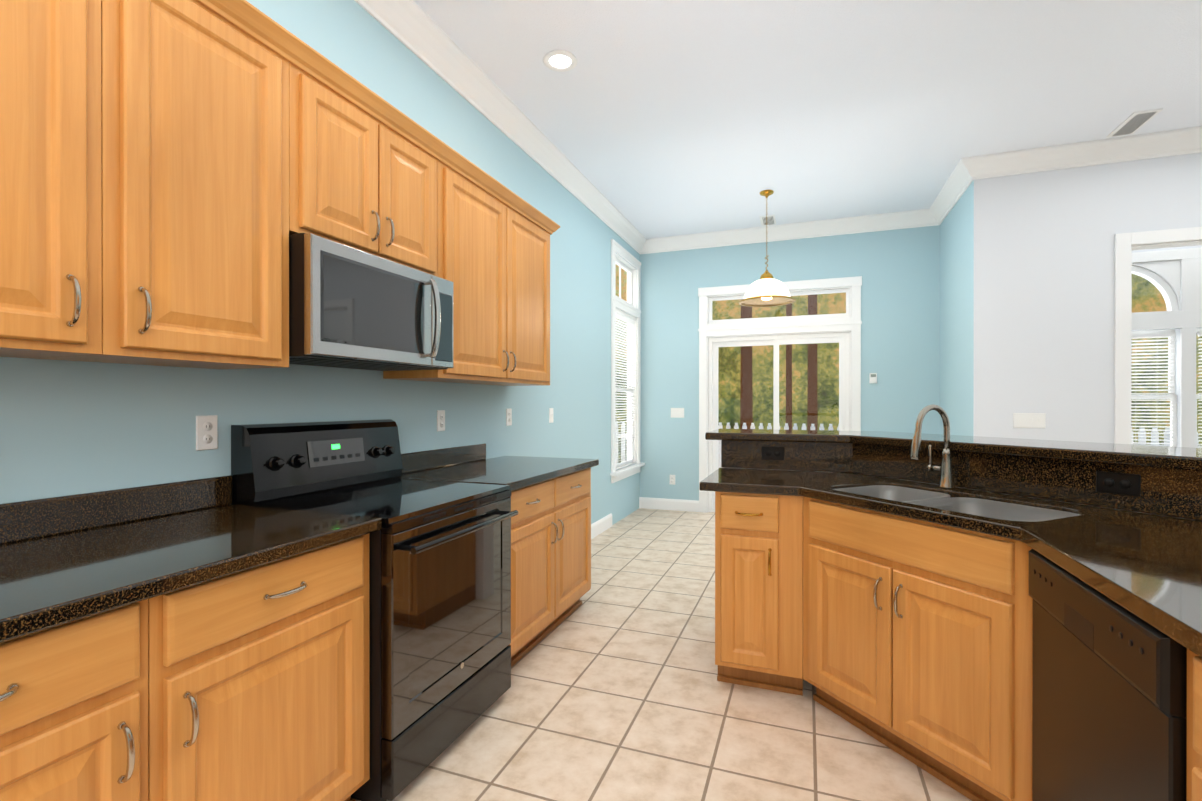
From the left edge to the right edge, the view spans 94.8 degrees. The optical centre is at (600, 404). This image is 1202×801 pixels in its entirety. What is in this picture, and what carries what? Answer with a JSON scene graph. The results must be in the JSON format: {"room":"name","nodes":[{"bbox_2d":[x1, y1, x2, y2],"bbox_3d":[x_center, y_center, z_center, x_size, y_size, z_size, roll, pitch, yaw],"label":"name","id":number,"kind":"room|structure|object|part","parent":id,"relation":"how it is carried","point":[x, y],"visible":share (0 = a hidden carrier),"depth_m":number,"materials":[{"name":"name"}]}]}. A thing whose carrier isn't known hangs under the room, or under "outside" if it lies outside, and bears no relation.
{"room":"kitchen","nodes":[
{"label":"kitchen","id":0,"kind":"room"},
{"bbox_2d":[0,0,639,524],"bbox_3d":[-1.141,-0.340,2.517,0.120,3.200,9.140,0,0,20],"label":"wall","id":1,"kind":"structure","parent":0,"point":[68,428],"depth_m":2.52,"materials":[{"name":"teal paint"}]},
{"bbox_2d":[0,0,101,357],"bbox_3d":[-1.408,-0.613,1.094,0.367,0.990,0.568,0,0,20],"label":"upper cabinet","id":2,"kind":"object","parent":1,"relation":"attached to","point":[50,200],"visible":1,"depth_m":1.22,"materials":[{"name":"brown wood"}]},
{"bbox_2d":[32,0,288,368],"bbox_3d":[-1.220,-0.614,1.599,0.367,0.990,0.506,0,0,20],"label":"upper cabinet","id":3,"kind":"object","parent":1,"relation":"attached to","point":[195,169],"visible":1,"depth_m":1.49,"materials":[{"name":"brown wood"}]},
{"bbox_2d":[196,415,217,450],"bbox_3d":[-1.319,0.096,1.853,0.007,0.115,0.070,0,0,20],"label":"electrical outlet","id":4,"kind":"object","parent":1,"relation":"attached to","point":[206,432],"visible":1,"depth_m":1.85,"materials":[{"name":"white plastic"}]},
{"bbox_2d":[289,62,437,275],"bbox_3d":[-0.997,-0.837,2.197,0.367,0.545,0.767,0,0,20],"label":"upper cabinet","id":5,"kind":"object","parent":1,"relation":"attached to","point":[360,179],"visible":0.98,"depth_m":2.04,"materials":[{"name":"brown wood"}]},
{"bbox_2d":[289,233,452,370],"bbox_3d":[-0.953,-0.352,2.182,0.460,0.399,0.761,0,0,20],"label":"microwave","id":6,"kind":"object","parent":5,"relation":"attached to","point":[351,307],"visible":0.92,"depth_m":1.98,"materials":[{"name":"silver metal"}]},
{"bbox_2d":[437,410,444,431],"bbox_3d":[-0.878,0.092,3.039,0.007,0.115,0.070,0,0,20],"label":"electrical outlet","id":7,"kind":"object","parent":1,"relation":"attached to","point":[440,420],"visible":1,"depth_m":3.03,"materials":[{"name":"white plastic"}]},
{"bbox_2d":[383,160,549,385],"bbox_3d":[-0.658,-0.617,3.109,0.367,0.990,1.173,0,0,20],"label":"upper cabinet","id":8,"kind":"object","parent":1,"relation":"attached to","point":[494,260],"visible":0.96,"depth_m":2.91,"materials":[{"name":"brown wood"}]},
{"bbox_2d":[354,0,649,253],"bbox_3d":[-1.053,-1.867,2.417,0.112,0.144,9.020,0,0,20],"label":"crown molding","id":9,"kind":"structure","parent":1,"relation":"attached to","point":[414,28],"depth_m":3.36,"materials":[{"name":"white wood"}]},
{"bbox_2d":[506,408,511,425],"bbox_3d":[-0.620,0.087,3.732,0.007,0.115,0.070,0,0,20],"label":"electrical outlet","id":10,"kind":"object","parent":1,"relation":"attached to","point":[508,417],"visible":1,"depth_m":3.73,"materials":[{"name":"white plastic"}]},
{"bbox_2d":[549,408,552,422],"bbox_3d":[-0.386,0.089,4.349,0.016,0.115,0.070,0,0,20],"label":"light switch","id":11,"kind":"object","parent":1,"relation":"attached to","point":[550,415],"visible":1,"depth_m":4.34,"materials":[{"name":"white plastic"}]},
{"bbox_2d":[591,513,611,538],"bbox_3d":[-0.261,1.189,4.684,0.016,0.132,2.130,0,0,20],"label":"baseboard","id":12,"kind":"structure","parent":1,"relation":"attached to","point":[600,526],"depth_m":5.38,"materials":[{"name":"white wood"}]},
{"bbox_2d":[610,239,644,482],"bbox_3d":[0.255,-0.440,6.164,0.190,2.505,1.060,0,0,20],"label":"window","id":13,"kind":"structure","parent":1,"relation":"in","point":[623,266],"depth_m":6.34,"materials":[{"name":"white wood"}]},
{"bbox_2d":[616,309,635,469],"bbox_3d":[0.263,-0.151,6.162,0.034,1.700,0.798,0,0,20],"label":"window blind","id":14,"kind":"object","parent":13,"relation":"attached to","point":[622,315],"visible":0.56,"depth_m":6.17,"materials":[{"name":"white plastic"}]},
{"bbox_2d":[351,508,971,800],"bbox_3d":[2.643,1.292,1.047,8.240,0.060,9.260,0,0,20],"label":"floor","id":15,"kind":"structure","parent":0,"point":[616,691],"depth_m":2.19,"materials":[{"name":"tile"}]},
{"bbox_2d":[0,599,147,800],"bbox_3d":[-1.290,0.825,0.978,0.672,0.875,0.548,0,0,20],"label":"base cabinet","id":16,"kind":"object","parent":15,"relation":"on","point":[73,710],"visible":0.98,"depth_m":1.01,"materials":[{"name":"brown wood"}]},
{"bbox_2d":[148,533,369,800],"bbox_3d":[-1.087,0.824,1.523,0.672,0.875,0.611,0,0,20],"label":"base cabinet","id":17,"kind":"object","parent":15,"relation":"on","point":[258,684],"visible":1,"depth_m":1.36,"materials":[{"name":"brown wood"}]},
{"bbox_2d":[231,419,517,800],"bbox_3d":[-0.811,0.666,2.143,0.752,1.188,0.736,0,0,20],"label":"range","id":18,"kind":"object","parent":15,"relation":"on","point":[439,617],"visible":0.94,"depth_m":1.96,"materials":[{"name":"black metal"}]},
{"bbox_2d":[509,467,590,666],"bbox_3d":[-0.524,0.821,3.034,0.672,0.875,1.125,0,0,20],"label":"base cabinet","id":19,"kind":"object","parent":15,"relation":"on","point":[534,501],"depth_m":2.87,"materials":[{"name":"brown wood"}]},
{"bbox_2d":[401,443,598,490],"bbox_3d":[-0.524,0.314,3.039,0.668,0.138,1.137,0,0,20],"label":"countertop","id":20,"kind":"structure","parent":19,"relation":"on","point":[469,464],"depth_m":2.92,"materials":[{"name":"stone"}]},
{"bbox_3d":[-0.235,0.854,2.925,0.054,0.560,1.047,0,0,20],"label":"base cabinet with door","id":21,"kind":"part","parent":19,"relation":"part of","materials":[{"name":"brown wood"}]},
{"bbox_2d":[715,491,802,695],"bbox_3d":[0.770,0.822,2.640,0.366,0.875,0.629,0,0,20],"label":"base cabinet","id":22,"kind":"object","parent":15,"relation":"on","point":[758,590],"visible":1,"depth_m":2.38,"materials":[{"name":"brown wood"}]},
{"bbox_2d":[803,496,1032,800],"bbox_3d":[1.260,0.823,2.046,0.614,0.874,0.858,0,0,-25],"label":"base cabinet","id":23,"kind":"object","parent":15,"relation":"on","point":[917,642],"visible":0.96,"depth_m":1.82,"materials":[{"name":"brown wood"}]},
{"bbox_2d":[1032,604,1032,743],"bbox_3d":[1.509,0.824,1.412,0.658,0.875,0.048,0,0,20],"label":"cabinet filler","id":24,"kind":"object","parent":15,"relation":"on","point":[1032,673],"depth_m":1.55,"materials":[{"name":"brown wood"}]},
{"bbox_2d":[1029,549,1186,800],"bbox_3d":[1.350,0.828,1.114,0.632,0.868,0.616,0,0,20],"label":"dishwasher","id":25,"kind":"object","parent":15,"relation":"on","point":[1109,699],"visible":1,"depth_m":1.15,"materials":[{"name":"black metal"}]},
{"bbox_2d":[1187,649,1201,800],"bbox_3d":[1.113,0.826,0.428,0.712,0.875,0.829,0,0,20],"label":"base cabinet","id":26,"kind":"object","parent":15,"relation":"on","point":[1194,726],"visible":0.9,"depth_m":0.88,"materials":[{"name":"brown wood"}]},
{"bbox_3d":[-1.700,0.827,-0.123,0.672,0.875,1.798,0,0,20],"label":"base cabinet","id":27,"kind":"object","parent":15,"relation":"on","visible":0},
{"bbox_2d":[0,475,381,642],"bbox_3d":[-1.499,0.319,0.422,0.668,0.138,2.961,0,0,20],"label":"countertop","id":28,"kind":"structure","parent":27,"relation":"on","point":[68,559],"depth_m":1.38,"materials":[{"name":"stone"}]},
{"bbox_3d":[0.623,0.828,-0.889,0.712,0.875,1.978,0,0,20],"label":"base cabinet","id":29,"kind":"object","parent":15,"relation":"on","visible":0},
{"bbox_2d":[700,468,1201,657],"bbox_3d":[0.702,0.368,0.503,1.860,0.038,4.649,0,0,20],"label":"countertop","id":30,"kind":"structure","parent":29,"relation":"on","point":[1147,568],"depth_m":1.49,"materials":[{"name":"stone"}]},
{"bbox_2d":[910,404,955,488],"bbox_3d":[1.354,0.173,2.264,0.186,0.344,0.221,0,0,20],"label":"faucet","id":31,"kind":"object","parent":30,"relation":"on","point":[945,470],"visible":1,"depth_m":2.26,"materials":[{"name":"silver metal"}]},
{"bbox_2d":[833,485,1078,521],"bbox_3d":[1.251,0.482,2.041,0.427,0.248,0.797,0,0,-25],"label":"sink","id":32,"kind":"object","parent":30,"relation":"in","point":[992,509],"visible":0.23,"depth_m":2.10,"materials":[{"name":"silver metal"}]},
{"bbox_2d":[413,0,1201,238],"bbox_3d":[2.643,-1.968,1.040,8.240,0.060,9.260,0,0,20],"label":"ceiling","id":33,"kind":"structure","parent":0,"point":[649,119],"depth_m":3.39,"materials":[{"name":"white paint"}]},
{"bbox_2d":[543,50,576,71],"bbox_3d":[-0.230,-1.937,3.124,0.194,0.008,0.194,0,0,20],"label":"recessed light","id":34,"kind":"object","parent":33,"relation":"in","point":[559,60],"visible":1,"depth_m":3.12,"materials":[{"name":"white glass"}]},
{"bbox_2d":[738,190,795,306],"bbox_3d":[1.521,-1.439,5.077,0.504,1.012,0.504,0,0,20],"label":"pendant light","id":35,"kind":"object","parent":33,"relation":"hanging from","point":[766,290],"visible":1,"depth_m":4.99,"materials":[{"name":"white glass"}]},
{"bbox_2d":[759,215,775,225],"bbox_3d":[1.766,-1.941,5.849,0.150,0.010,0.300,0,0,20],"label":"ceiling vent","id":36,"kind":"object","parent":33,"relation":"in","point":[771,220],"visible":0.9,"depth_m":5.83,"materials":[{"name":"white"}]},
{"bbox_2d":[1106,108,1162,137],"bbox_3d":[3.680,-1.938,3.824,0.150,0.010,0.360,0,0,20],"label":"ceiling vent","id":37,"kind":"object","parent":33,"relation":"in","point":[1132,123],"visible":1,"depth_m":3.80,"materials":[{"name":"white metal"}]},
{"bbox_2d":[640,225,1201,500],"bbox_3d":[4.238,-0.346,5.326,8.000,3.200,0.120,0,0,20],"label":"wall","id":38,"kind":"structure","parent":0,"point":[898,270],"depth_m":5.99,"materials":[{"name":"teal paint"}]},
{"bbox_2d":[639,497,698,511],"bbox_3d":[0.800,1.186,6.530,0.717,0.132,0.030,0,0,20],"label":"baseboard","id":39,"kind":"structure","parent":38,"relation":"attached to","point":[644,502],"depth_m":6.53,"materials":[{"name":"white wood"}]},
{"bbox_2d":[669,475,674,484],"bbox_3d":[0.842,0.892,6.525,0.070,0.115,0.007,0,0,20],"label":"electrical outlet","id":40,"kind":"object","parent":38,"relation":"attached to","point":[671,479],"visible":1,"depth_m":6.52,"materials":[{"name":"white plastic"}]},
{"bbox_2d":[671,408,683,417],"bbox_3d":[0.897,0.102,6.499,0.162,0.115,0.016,0,0,20],"label":"light switch","id":41,"kind":"object","parent":38,"relation":"attached to","point":[677,412],"visible":1,"depth_m":6.50,"materials":[{"name":"white plastic"}]},
{"bbox_2d":[709,288,849,512],"bbox_3d":[1.956,0.009,6.170,1.494,2.486,0.092,0,0,20],"label":"glass door","id":42,"kind":"structure","parent":38,"relation":"in","point":[842,340],"depth_m":6.14,"materials":[{"name":"white"}]},
{"bbox_2d":[698,276,861,512],"bbox_3d":[1.953,-0.045,6.162,1.720,2.594,0.150,0,0,20],"label":"door frame","id":43,"kind":"structure","parent":38,"relation":"attached to","point":[851,324],"depth_m":6.09,"materials":[{"name":"white wood"}]},
{"bbox_2d":[646,209,939,252],"bbox_3d":[1.977,-1.874,6.042,3.020,0.144,0.112,0,0,20],"label":"crown molding","id":44,"kind":"structure","parent":38,"relation":"attached to","point":[913,218],"depth_m":5.99,"materials":[{"name":"white wood"}]},
{"bbox_2d":[869,373,876,382],"bbox_3d":[2.840,-0.269,5.771,0.070,0.105,0.022,0,0,20],"label":"thermostat","id":45,"kind":"object","parent":38,"relation":"attached to","point":[872,377],"visible":1,"depth_m":5.76,"materials":[{"name":"white plastic"}]},
{"bbox_2d":[1131,248,1201,447],"bbox_3d":[5.213,-0.315,4.936,2.300,2.120,0.170,0,0,20],"label":"window","id":46,"kind":"structure","parent":38,"relation":"in","point":[1174,418],"depth_m":4.92,"materials":[{"name":"white wood"}]},
{"bbox_2d":[1131,332,1175,446],"bbox_3d":[4.951,-0.010,5.019,0.390,1.266,0.034,0,0,20],"label":"window blind","id":47,"kind":"object","parent":46,"relation":"attached to","point":[1154,335],"visible":0.5,"depth_m":5.00,"materials":[{"name":"white plastic"}]},
{"bbox_2d":[1197,331,1201,447],"bbox_3d":[5.466,-0.010,4.827,0.390,1.266,0.034,0,0,20],"label":"window blind","id":48,"kind":"object","parent":46,"relation":"attached to","point":[1199,333],"visible":0.77,"depth_m":4.89,"materials":[{"name":"white plastic"}]},
{"bbox_2d":[722,467,1198,520],"bbox_3d":[1.343,0.728,2.197,1.859,1.064,1.318,0,0,20],"label":"wall","id":49,"kind":"structure","parent":0,"point":[986,491],"depth_m":2.15,"materials":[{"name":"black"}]},
{"bbox_2d":[705,429,1201,470],"bbox_3d":[1.355,0.175,2.298,1.970,0.040,1.731,0,0,20],"label":"bar","id":50,"kind":"object","parent":49,"relation":"on","point":[1184,458],"visible":1,"depth_m":2.18,"materials":[{"name":"stone"}]},
{"bbox_2d":[721,440,1201,520],"bbox_3d":[1.317,0.271,2.123,1.858,0.150,1.226,0,0,20],"label":"backsplash","id":51,"kind":"structure","parent":49,"relation":"attached to","point":[1171,492],"depth_m":2.14,"materials":[{"name":"stone"}]},
{"bbox_2d":[762,446,783,459],"bbox_3d":[0.903,0.259,2.905,0.115,0.070,0.007,0,0,20],"label":"outlet","id":52,"kind":"object","parent":51,"relation":"attached to","point":[772,453],"visible":1,"depth_m":2.90,"materials":[{"name":"black plastic"}]},
{"bbox_2d":[1096,471,1140,496],"bbox_3d":[1.698,0.261,1.818,0.007,0.070,0.115,0,0,-25],"label":"outlet","id":53,"kind":"object","parent":51,"relation":"attached to","point":[1119,483],"visible":1,"depth_m":1.81,"materials":[{"name":"black plastic"}]},
{"bbox_2d":[940,178,990,436],"bbox_3d":[3.277,-0.345,5.038,0.120,3.200,1.330,0,0,20],"label":"wall","id":54,"kind":"structure","parent":0,"point":[965,314],"depth_m":4.61,"materials":[{"name":"teal paint"}]},
{"bbox_2d":[926,170,969,223],"bbox_3d":[3.127,-1.872,4.964,0.112,0.144,1.050,0,0,20],"label":"crown molding","id":55,"kind":"structure","parent":54,"relation":"attached to","point":[949,195],"depth_m":5.08,"materials":[{"name":"white wood"}]},
{"bbox_2d":[991,152,1201,442],"bbox_3d":[5.343,-0.343,3.623,4.740,3.200,0.120,0,0,20],"label":"wall","id":56,"kind":"structure","parent":0,"point":[1053,232],"depth_m":4.22,"materials":[{"name":"white paint"}]},
{"bbox_2d":[1013,413,1045,427],"bbox_3d":[3.330,0.128,4.301,0.206,0.111,0.015,0,0,20],"label":"light switch","id":57,"kind":"object","parent":56,"relation":"attached to","point":[1029,420],"visible":1,"depth_m":4.29,"materials":[{"name":"white plastic"}]},
{"bbox_2d":[954,126,1201,183],"bbox_3d":[5.194,-1.870,3.552,4.972,0.144,0.112,0,0,20],"label":"crown molding","id":58,"kind":"structure","parent":56,"relation":"attached to","point":[1186,140],"depth_m":4.14,"materials":[{"name":"white wood"}]},
{"bbox_2d":[1114,227,1201,443],"bbox_3d":[4.785,-0.003,3.821,2.005,2.520,0.140,0,0,20],"label":"trim","id":59,"kind":"structure","parent":56,"relation":"attached to","point":[1126,244],"depth_m":4.09,"materials":[{"name":"white wood"}]},
{"label":"outside","id":60,"kind":"structure","parent":0,"visible":0},
{"bbox_2d":[616,265,1201,460],"bbox_3d":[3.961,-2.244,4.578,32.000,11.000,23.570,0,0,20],"label":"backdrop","id":61,"kind":"structure","parent":60,"point":[823,395],"depth_m":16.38,"materials":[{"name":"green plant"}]},
{"bbox_3d":[5.358,1.857,4.038,29.000,0.200,23.520,0,0,20],"label":"ground","id":62,"kind":"structure","parent":60,"visible":0},
{"bbox_2d":[617,421,1201,468],"bbox_3d":[5.345,1.109,8.294,16.005,1.580,0.050,0,0,20],"label":"fence","id":63,"kind":"object","parent":62,"relation":"on","point":[720,425],"depth_m":9.11,"materials":[{"name":"white wood"}]},
{"bbox_2d":[740,294,1131,429],"bbox_3d":[2.088,-2.904,9.913,12.042,9.700,8.972,0,0,20],"label":"trees","id":64,"kind":"object","parent":62,"relation":"on","point":[745,405],"depth_m":10.50,"materials":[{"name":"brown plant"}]},
{"bbox_3d":[-1.832,-0.611,-0.044,0.367,0.990,1.858,0,0,20],"label":"upper cabinet","id":65,"kind":"object","parent":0,"visible":0},
{"bbox_2d":[196,0,559,234],"bbox_3d":[-1.298,-1.137,1.395,0.364,0.062,4.931,0,0,20],"label":"crown molding","id":66,"kind":"structure","parent":65,"relation":"attached to","point":[251,20],"depth_m":2.02,"materials":[{"name":"brown wood"}]}
]}

